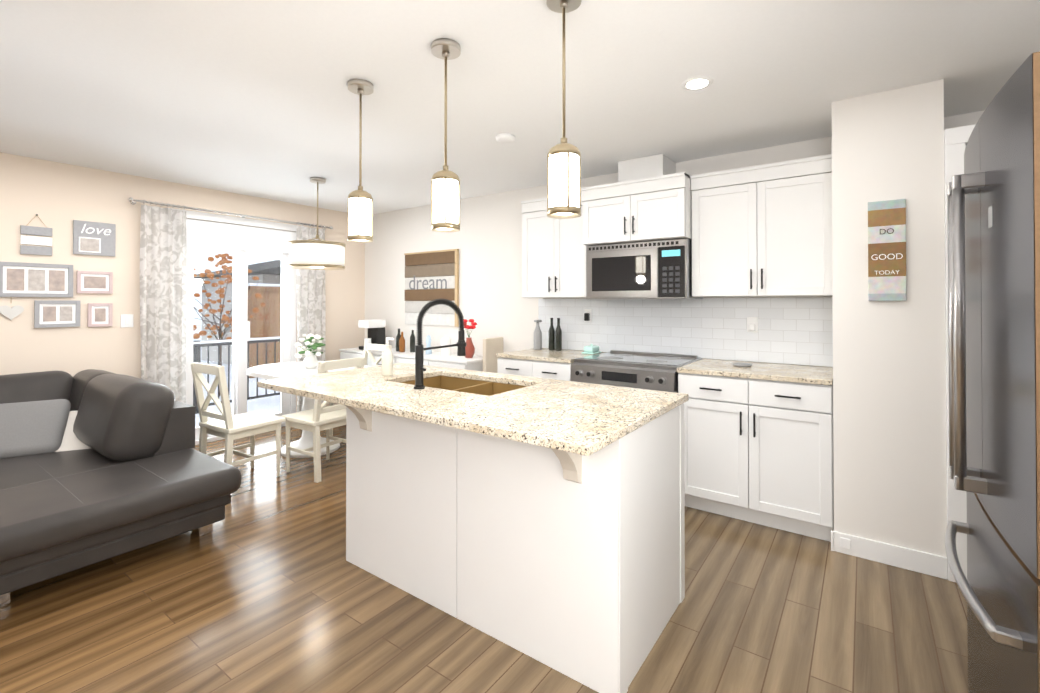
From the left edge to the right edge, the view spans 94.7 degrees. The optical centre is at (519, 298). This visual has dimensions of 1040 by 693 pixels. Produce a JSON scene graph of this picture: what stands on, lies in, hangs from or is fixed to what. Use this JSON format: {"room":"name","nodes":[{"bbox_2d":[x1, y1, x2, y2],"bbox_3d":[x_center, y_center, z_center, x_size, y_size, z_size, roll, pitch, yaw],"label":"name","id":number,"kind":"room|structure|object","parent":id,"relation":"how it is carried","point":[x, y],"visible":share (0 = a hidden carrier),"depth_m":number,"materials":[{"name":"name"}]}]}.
{"room":"kitchen","nodes":[
{"label":"kitchen","id":0,"kind":"room"},
{"bbox_2d":[0,152,364,411],"bbox_3d":[-3.842,0.152,3.478,0.120,2.430,6.320,0,-1,36],"label":"wall","id":1,"kind":"structure","parent":0,"point":[58,198],"depth_m":3.94,"materials":[{"name":"paint"}]},
{"bbox_2d":[0,297,23,319],"bbox_3d":[-3.732,0.074,3.513,0.014,0.175,0.131,0,-1,36],"label":"heart decoration","id":2,"kind":"object","parent":1,"relation":"attached to","point":[12,312],"visible":1,"depth_m":3.51,"materials":[{"name":"white wood"}]},
{"bbox_2d":[20,214,51,255],"bbox_3d":[-3.655,-0.485,3.623,0.016,0.308,0.171,0,-1,36],"label":"hanging sign","id":3,"kind":"object","parent":1,"relation":"attached to","point":[36,240],"visible":1,"depth_m":3.61,"materials":[{"name":"white wood"}]},
{"bbox_2d":[0,261,72,296],"bbox_3d":[-3.652,-0.139,3.620,0.020,0.256,0.409,0,-1,36],"label":"frame","id":4,"kind":"object","parent":1,"relation":"attached to","point":[19,279],"visible":0.96,"depth_m":3.61,"materials":[{"name":"white wood"}]},
{"bbox_2d":[34,300,80,327],"bbox_3d":[-3.583,0.118,3.714,0.020,0.207,0.259,0,-1,36],"label":"frame","id":5,"kind":"object","parent":1,"relation":"attached to","point":[56,313],"visible":0.98,"depth_m":3.71,"materials":[{"name":"white wood"}]},
{"bbox_2d":[73,220,115,256],"bbox_3d":[-3.456,-0.487,3.894,0.022,0.269,0.261,0,-1,36],"label":"frame","id":6,"kind":"object","parent":1,"relation":"attached to","point":[95,243],"visible":1,"depth_m":3.88,"materials":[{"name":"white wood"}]},
{"bbox_2d":[81,224,110,234],"bbox_3d":[-3.445,-0.561,3.895,0.002,0.078,0.189,0,-1,36],"label":"lettering","id":7,"kind":"object","parent":6,"relation":"attached to","point":[98,231],"visible":1,"depth_m":3.88,"materials":[{"name":"white paint"}]},
{"bbox_2d":[77,271,112,293],"bbox_3d":[-3.455,-0.131,3.895,0.020,0.180,0.221,0,-1,36],"label":"frame","id":8,"kind":"object","parent":1,"relation":"attached to","point":[95,282],"visible":1,"depth_m":3.89,"materials":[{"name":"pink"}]},
{"bbox_2d":[87,303,112,326],"bbox_3d":[-3.435,0.134,3.920,0.020,0.191,0.153,0,-1,36],"label":"frame","id":9,"kind":"object","parent":1,"relation":"attached to","point":[99,314],"visible":1,"depth_m":3.92,"materials":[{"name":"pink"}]},
{"bbox_2d":[120,314,132,327],"bbox_3d":[-3.336,0.189,4.068,0.010,0.110,0.087,0,-1,36],"label":"switch plate","id":10,"kind":"object","parent":1,"relation":"attached to","point":[126,320],"visible":1,"depth_m":4.06,"materials":[{"name":"white plastic"}]},
{"bbox_2d":[128,197,332,229],"bbox_3d":[-2.752,-0.822,4.796,0.114,0.044,1.904,0,-1,36],"label":"curtain rod","id":11,"kind":"object","parent":1,"relation":"attached to","point":[131,200],"visible":0.98,"depth_m":4.55,"materials":[{"name":"silver metal"}]},
{"bbox_2d":[140,205,186,403],"bbox_3d":[-3.126,0.272,4.206,0.072,2.142,0.350,0,-1,36],"label":"curtain","id":12,"kind":"object","parent":11,"relation":"hanging from","point":[163,276],"visible":0.73,"depth_m":4.21,"materials":[{"name":"fabric"}]},
{"bbox_2d":[296,226,325,411],"bbox_3d":[-2.321,0.282,5.327,0.072,2.142,0.350,0,-1,36],"label":"curtain","id":13,"kind":"object","parent":11,"relation":"hanging from","point":[311,301],"visible":0.54,"depth_m":5.32,"materials":[{"name":"fabric"}]},
{"bbox_2d":[171,208,303,361],"bbox_3d":[-4.019,0.269,3.111,0.017,2.190,5.500,0,-1,36],"label":"window trim","id":14,"kind":"structure","parent":1,"relation":"attached to","point":[189,214],"depth_m":4.79,"materials":[{"name":"white wood"}]},
{"bbox_2d":[186,218,295,444],"bbox_3d":[-2.825,0.319,4.852,0.135,2.119,1.138,0,-1,36],"label":"sliding glass door","id":15,"kind":"structure","parent":1,"relation":"in","point":[240,240],"depth_m":4.84,"materials":[{"name":"white plastic"}]},
{"bbox_2d":[0,425,967,692],"bbox_3d":[-1.276,1.382,1.623,6.440,0.060,6.560,0,-1,36],"label":"floor","id":16,"kind":"structure","parent":0,"point":[264,587],"depth_m":2.00,"materials":[{"name":"brown wood"}]},
{"bbox_2d":[0,369,240,607],"bbox_3d":[-3.482,0.924,1.889,2.190,0.861,3.570,0,-1,36],"label":"sofa","id":17,"kind":"object","parent":16,"relation":"on","point":[96,466],"visible":1,"depth_m":2.64,"materials":[{"name":"grey leather"}]},
{"bbox_2d":[191,362,285,476],"bbox_3d":[-2.123,0.920,3.616,0.430,0.899,0.489,0,-1,32],"label":"chair","id":18,"kind":"object","parent":16,"relation":"on","point":[227,425],"visible":0.92,"depth_m":3.51,"materials":[{"name":"paint"}]},
{"bbox_2d":[247,361,370,457],"bbox_3d":[-1.912,1.006,4.374,1.240,0.738,0.860,0,-1,36],"label":"dining table","id":19,"kind":"object","parent":16,"relation":"on","point":[279,371],"visible":0.44,"depth_m":4.29,"materials":[{"name":"paint"}]},
{"bbox_2d":[295,334,325,368],"bbox_3d":[-1.902,0.479,4.355,0.276,0.313,0.323,0,-1,36],"label":"flower vase","id":20,"kind":"object","parent":19,"relation":"on","point":[313,343],"visible":1,"depth_m":4.34,"materials":[{"name":"white ceramic"}]},
{"bbox_2d":[282,357,364,482],"bbox_3d":[-1.564,0.922,3.831,0.489,0.899,0.430,0,-1,33],"label":"chair","id":21,"kind":"object","parent":16,"relation":"on","point":[318,418],"visible":0.69,"depth_m":3.70,"materials":[{"name":"paint"}]},
{"bbox_2d":[330,343,391,435],"bbox_3d":[-1.630,0.931,4.886,0.444,0.899,0.503,0,-1,36],"label":"chair","id":22,"kind":"object","parent":16,"relation":"on","point":[368,347],"visible":0.15,"depth_m":5.08,"materials":[{"name":"paint"}]},
{"bbox_2d":[339,347,482,408],"bbox_3d":[-1.171,0.981,5.131,1.990,0.800,0.477,0,-1,36],"label":"sideboard","id":23,"kind":"object","parent":16,"relation":"on","point":[455,361],"visible":0.12,"depth_m":4.81,"materials":[{"name":"white wood"}]},
{"bbox_2d":[358,319,385,349],"bbox_3d":[-1.705,0.414,5.523,0.190,0.339,0.250,0,-1,36],"label":"coffee maker","id":24,"kind":"object","parent":23,"relation":"on","point":[376,331],"visible":0.71,"depth_m":5.49,"materials":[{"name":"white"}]},
{"bbox_2d":[396,329,404,351],"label":"decor","id":25,"kind":"object","parent":23,"relation":"on","point":[400,341],"depth_m":5.19,"materials":[{"name":"black"}]},
{"bbox_2d":[410,330,415,351],"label":"decor","id":26,"kind":"object","parent":23,"relation":"on","point":[412,338],"depth_m":5.17,"materials":[{"name":"black glass"}]},
{"bbox_2d":[425,335,431,353],"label":"decor","id":27,"kind":"object","parent":23,"relation":"on","point":[428,340],"depth_m":4.97,"materials":[{"name":"white"}]},
{"bbox_2d":[441,336,450,355],"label":"decor","id":28,"kind":"object","parent":23,"relation":"on","point":[445,340],"depth_m":4.83,"materials":[{"name":"white ceramic"}]},
{"bbox_2d":[463,319,476,357],"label":"decor","id":29,"kind":"object","parent":23,"relation":"on","point":[470,349],"depth_m":4.63,"materials":[{"name":"red"}]},
{"bbox_2d":[483,337,502,372],"bbox_3d":[-0.257,0.877,4.583,0.045,1.000,0.270,0,-1,36],"label":"board","id":30,"kind":"object","parent":16,"relation":"on","point":[492,347],"visible":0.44,"depth_m":4.53,"materials":[{"name":"beige wood"}]},
{"bbox_2d":[332,398,688,692],"bbox_3d":[-0.111,0.915,2.288,1.524,0.885,0.863,0,-1,36],"label":"kitchen island","id":31,"kind":"object","parent":16,"relation":"on","point":[541,520],"depth_m":1.88,"materials":[{"name":"wood"}]},
{"bbox_2d":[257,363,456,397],"bbox_3d":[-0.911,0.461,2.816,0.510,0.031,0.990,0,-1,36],"label":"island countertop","id":32,"kind":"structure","parent":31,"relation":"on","point":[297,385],"depth_m":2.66,"materials":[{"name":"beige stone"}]},
{"bbox_2d":[382,337,393,375],"bbox_3d":[-0.759,0.334,2.763,0.082,0.219,0.063,0,-1,36],"label":"soap dispenser","id":33,"kind":"object","parent":32,"relation":"on","point":[387,362],"visible":1,"depth_m":2.74,"materials":[{"name":"white plastic"}]},
{"bbox_2d":[309,378,484,421],"bbox_3d":[-0.565,0.456,2.216,0.750,0.031,0.420,0,-1,36],"label":"island countertop","id":34,"kind":"structure","parent":31,"relation":"on","point":[395,399],"depth_m":2.15,"materials":[{"name":"beige stone"}]},
{"bbox_2d":[397,374,484,389],"bbox_3d":[-0.464,0.577,2.672,0.403,0.228,0.462,0,-1,36],"label":"sink","id":35,"kind":"object","parent":34,"relation":"in","point":[442,380],"depth_m":2.89,"materials":[{"name":"brown metal"}]},
{"bbox_2d":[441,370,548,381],"bbox_3d":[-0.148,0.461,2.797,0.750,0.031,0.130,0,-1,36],"label":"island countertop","id":36,"kind":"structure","parent":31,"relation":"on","point":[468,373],"depth_m":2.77,"materials":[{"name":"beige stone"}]},
{"bbox_2d":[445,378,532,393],"bbox_3d":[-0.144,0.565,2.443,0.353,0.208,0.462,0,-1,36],"label":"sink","id":37,"kind":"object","parent":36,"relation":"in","point":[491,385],"depth_m":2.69,"materials":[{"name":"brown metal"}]},
{"bbox_2d":[417,379,688,457],"bbox_3d":[0.198,0.454,2.019,0.720,0.031,0.990,0,-1,36],"label":"island countertop","id":38,"kind":"structure","parent":31,"relation":"on","point":[578,418],"depth_m":1.82,"materials":[{"name":"beige stone"}]},
{"bbox_2d":[496,348,605,380],"bbox_3d":[0.268,0.913,3.999,0.707,0.917,0.661,0,-1,36],"label":"base cabinet","id":39,"kind":"object","parent":16,"relation":"on","point":[547,363],"visible":0.27,"depth_m":3.79,"materials":[{"name":"white wood"}]},
{"bbox_2d":[534,320,541,349],"bbox_3d":[0.161,0.324,4.299,0.080,0.265,0.080,0,0,-9],"label":"bottle","id":40,"kind":"object","parent":39,"relation":"on","point":[537,332],"depth_m":4.27,"materials":[{"name":"grey plastic"}]},
{"bbox_2d":[582,344,600,353],"bbox_3d":[0.594,0.414,3.976,0.110,0.079,0.150,0,-1,36],"label":"butter dish","id":41,"kind":"object","parent":39,"relation":"on","point":[591,349],"visible":0.98,"depth_m":3.93,"materials":[{"name":"teal ceramic"}]},
{"bbox_2d":[570,350,701,392],"bbox_3d":[0.857,0.898,3.541,0.768,0.940,0.692,0,-1,36],"label":"range","id":42,"kind":"object","parent":16,"relation":"on","point":[646,370],"visible":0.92,"depth_m":3.35,"materials":[{"name":"silver metal"}]},
{"bbox_2d":[677,359,833,541],"bbox_3d":[1.531,0.906,3.091,0.843,0.917,0.661,0,-1,36],"label":"base cabinet","id":43,"kind":"object","parent":16,"relation":"on","point":[758,442],"visible":0.9,"depth_m":2.83,"materials":[{"name":"white wood"}]},
{"bbox_2d":[732,363,751,366],"bbox_3d":[1.474,0.440,3.177,0.124,0.014,0.122,0,-1,36],"label":"dish","id":44,"kind":"object","parent":43,"relation":"on","point":[742,364],"visible":1,"depth_m":3.16,"materials":[{"name":"grey ceramic"}]},
{"bbox_2d":[945,52,1039,692],"bbox_3d":[1.512,0.431,1.020,0.900,1.832,0.780,0,-1,36],"label":"fridge","id":45,"kind":"object","parent":16,"relation":"on","point":[993,207],"visible":1,"depth_m":1.09,"materials":[{"name":"grey metal"}]},
{"bbox_2d":[0,0,1039,214],"bbox_3d":[-1.276,-1.118,1.644,6.440,0.080,6.560,0,-1,36],"label":"ceiling","id":46,"kind":"structure","parent":0,"point":[256,98],"depth_m":2.34,"materials":[{"name":"paint"}]},
{"bbox_2d":[288,177,345,269],"bbox_3d":[-1.784,-0.661,4.222,0.464,0.789,0.464,0,-1,36],"label":"drum pendant light","id":47,"kind":"object","parent":46,"relation":"hanging from","point":[311,254],"visible":1,"depth_m":4.04,"materials":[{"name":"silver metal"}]},
{"bbox_2d":[347,79,373,242],"bbox_3d":[-0.797,-0.679,2.392,0.124,0.784,0.124,0,-1,36],"label":"pendant light","id":48,"kind":"object","parent":46,"relation":"hanging from","point":[359,214],"visible":1,"depth_m":2.36,"materials":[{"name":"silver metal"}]},
{"bbox_2d":[431,38,460,231],"bbox_3d":[-0.315,-0.682,2.034,0.124,0.784,0.124,0,-1,36],"label":"pendant light","id":49,"kind":"object","parent":46,"relation":"hanging from","point":[445,207],"visible":1,"depth_m":2.00,"materials":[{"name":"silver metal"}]},
{"bbox_2d":[496,133,514,143],"bbox_3d":[-0.096,-1.050,3.148,0.130,0.030,0.130,0,-1,36],"label":"recessed light","id":50,"kind":"object","parent":46,"relation":"attached to","point":[505,138],"visible":1,"depth_m":3.11,"materials":[{"name":"white plastic"}]},
{"bbox_2d":[546,0,581,218],"bbox_3d":[0.156,-0.684,1.696,0.124,0.784,0.124,0,-1,36],"label":"pendant light","id":51,"kind":"object","parent":46,"relation":"hanging from","point":[563,179],"visible":1,"depth_m":1.66,"materials":[{"name":"white glass"}]},
{"bbox_2d":[681,76,712,89],"bbox_3d":[0.882,-1.069,2.384,0.150,0.006,0.150,0,-1,36],"label":"recessed light","id":52,"kind":"object","parent":46,"relation":"in","point":[697,83],"visible":1,"depth_m":2.37,"materials":[{"name":"white"}]},
{"bbox_2d":[365,110,984,366],"bbox_3d":[0.604,0.159,4.248,6.440,2.430,0.120,0,-1,36],"label":"wall","id":53,"kind":"structure","parent":0,"point":[486,240],"depth_m":4.88,"materials":[{"name":"paint"}]},
{"bbox_2d":[404,249,458,326],"bbox_3d":[-0.995,-0.112,5.304,0.836,0.824,0.029,0,-1,36],"label":"sign","id":54,"kind":"object","parent":53,"relation":"attached to","point":[416,300],"visible":0.9,"depth_m":5.27,"materials":[{"name":"brown wood"}]},
{"bbox_2d":[409,275,446,289],"bbox_3d":[-1.029,-0.183,5.319,0.595,0.166,0.002,0,-1,36],"label":"lettering","id":55,"kind":"object","parent":54,"relation":"attached to","point":[432,280],"visible":1,"depth_m":5.31,"materials":[{"name":"grey paint"}]},
{"bbox_2d":[521,192,585,297],"bbox_3d":[0.371,-0.428,4.119,0.659,0.842,0.364,0,-1,36],"label":"upper cabinet","id":56,"kind":"object","parent":53,"relation":"attached to","point":[553,257],"visible":0.75,"depth_m":4.01,"materials":[{"name":"white wood"}]},
{"bbox_2d":[581,154,691,245],"bbox_3d":[0.924,-0.737,3.647,0.784,0.642,0.489,0,-1,36],"label":"upper cabinet","id":57,"kind":"object","parent":53,"relation":"attached to","point":[647,198],"visible":0.98,"depth_m":3.48,"materials":[{"name":"white wood"}]},
{"bbox_2d":[586,238,702,298],"bbox_3d":[0.943,-0.204,3.670,0.776,0.415,0.422,0,-1,36],"label":"microwave","id":58,"kind":"object","parent":57,"relation":"attached to","point":[660,269],"visible":0.98,"depth_m":3.46,"materials":[{"name":"silver metal"}]},
{"bbox_2d":[538,297,832,366],"bbox_3d":[1.119,0.224,3.794,2.326,0.452,0.009,0,-1,36],"label":"backsplash","id":59,"kind":"structure","parent":53,"relation":"attached to","point":[799,331],"depth_m":3.60,"materials":[{"name":"tile"}]},
{"bbox_2d":[584,309,591,321],"bbox_3d":[0.581,0.147,4.152,0.070,0.110,0.038,0,-1,36],"label":"outlet","id":60,"kind":"object","parent":59,"relation":"attached to","point":[587,312],"depth_m":4.15,"materials":[{"name":"white plastic"}]},
{"bbox_2d":[747,317,757,332],"bbox_3d":[1.644,0.184,3.392,0.070,0.110,0.033,0,-1,36],"label":"outlet","id":61,"kind":"object","parent":59,"relation":"attached to","point":[752,324],"depth_m":3.39,"materials":[{"name":"white plastic"}]},
{"bbox_2d":[690,154,832,296],"bbox_3d":[1.621,-0.436,3.220,0.835,0.842,0.364,0,-1,36],"label":"upper cabinet","id":62,"kind":"object","parent":53,"relation":"attached to","point":[764,230],"visible":0.88,"depth_m":3.07,"materials":[{"name":"white wood"}]},
{"bbox_2d":[831,79,946,556],"bbox_3d":[2.071,0.146,2.726,0.460,2.430,0.640,0,-1,36],"label":"wall","id":63,"kind":"structure","parent":0,"point":[889,422],"depth_m":2.45,"materials":[{"name":"paint"}]},
{"bbox_2d":[840,537,850,549],"bbox_3d":[1.731,1.302,2.547,0.045,0.055,0.005,0,-1,36],"label":"outlet","id":64,"kind":"object","parent":63,"relation":"attached to","point":[845,543],"visible":1,"depth_m":2.54,"materials":[{"name":"white plastic"}]},
{"bbox_2d":[868,199,905,300],"bbox_3d":[1.881,-0.245,2.458,0.155,0.514,0.018,0,-1,36],"label":"sign","id":65,"kind":"object","parent":63,"relation":"attached to","point":[886,216],"visible":1,"depth_m":2.45,"materials":[{"name":"brown wood"}]},
{"bbox_2d":[880,228,893,233],"bbox_3d":[1.875,-0.344,2.449,0.058,0.028,0.002,0,-1,36],"label":"sign","id":66,"kind":"object","parent":65,"relation":"attached to","point":[887,231],"visible":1,"depth_m":2.45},
{"bbox_2d":[871,253,902,259],"bbox_3d":[1.875,-0.214,2.449,0.128,0.029,0.002,0,-1,36],"label":"sign","id":67,"kind":"object","parent":65,"relation":"attached to","point":[887,256],"visible":1,"depth_m":2.45,"materials":[{"name":"white paint"}]},
{"bbox_2d":[876,270,898,274],"bbox_3d":[1.875,-0.134,2.448,0.103,0.021,0.002,0,-1,36],"label":"sign","id":68,"kind":"object","parent":65,"relation":"attached to","point":[885,272],"visible":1,"depth_m":2.45,"materials":[{"name":"white paint"}]},
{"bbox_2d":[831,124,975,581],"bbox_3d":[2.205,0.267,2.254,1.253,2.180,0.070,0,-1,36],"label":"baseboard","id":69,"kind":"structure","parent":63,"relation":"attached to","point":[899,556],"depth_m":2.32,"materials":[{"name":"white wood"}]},
{"label":"outside","id":70,"kind":"structure","parent":0,"visible":0},
{"bbox_2d":[193,325,279,426],"bbox_3d":[-12.475,1.765,21.294,34.690,0.400,60.000,0,-1,36],"label":"ground","id":71,"kind":"structure","parent":70,"point":[261,408],"depth_m":8.27,"materials":[{"name":"white"}]},
{"bbox_2d":[193,253,264,395],"bbox_3d":[-5.282,0.443,8.448,1.313,2.531,1.421,0,-1,36],"label":"tree","id":72,"kind":"object","parent":71,"relation":"on","point":[221,295],"depth_m":8.42,"materials":[{"name":"orange plant"}]},
{"bbox_2d":[193,336,280,413],"bbox_3d":[-4.058,0.984,6.015,0.070,0.910,3.260,0,-1,36],"label":"rail","id":73,"kind":"object","parent":71,"relation":"on","point":[198,346],"depth_m":6.31,"materials":[{"name":"black metal"}]},
{"bbox_2d":[194,260,280,364],"bbox_3d":[-6.323,0.235,14.607,4.300,3.050,5.700,0,-1,36],"label":"shed","id":74,"kind":"object","parent":71,"relation":"on","point":[268,270],"depth_m":12.96,"materials":[{"name":"grey"}]},
{"bbox_2d":[247,283,280,377],"bbox_3d":[-3.891,0.719,13.274,0.240,2.060,7.020,0,-1,36],"label":"fence","id":75,"kind":"object","parent":71,"relation":"on","point":[273,318],"depth_m":10.73,"materials":[{"name":"brown wood"}]}
]}

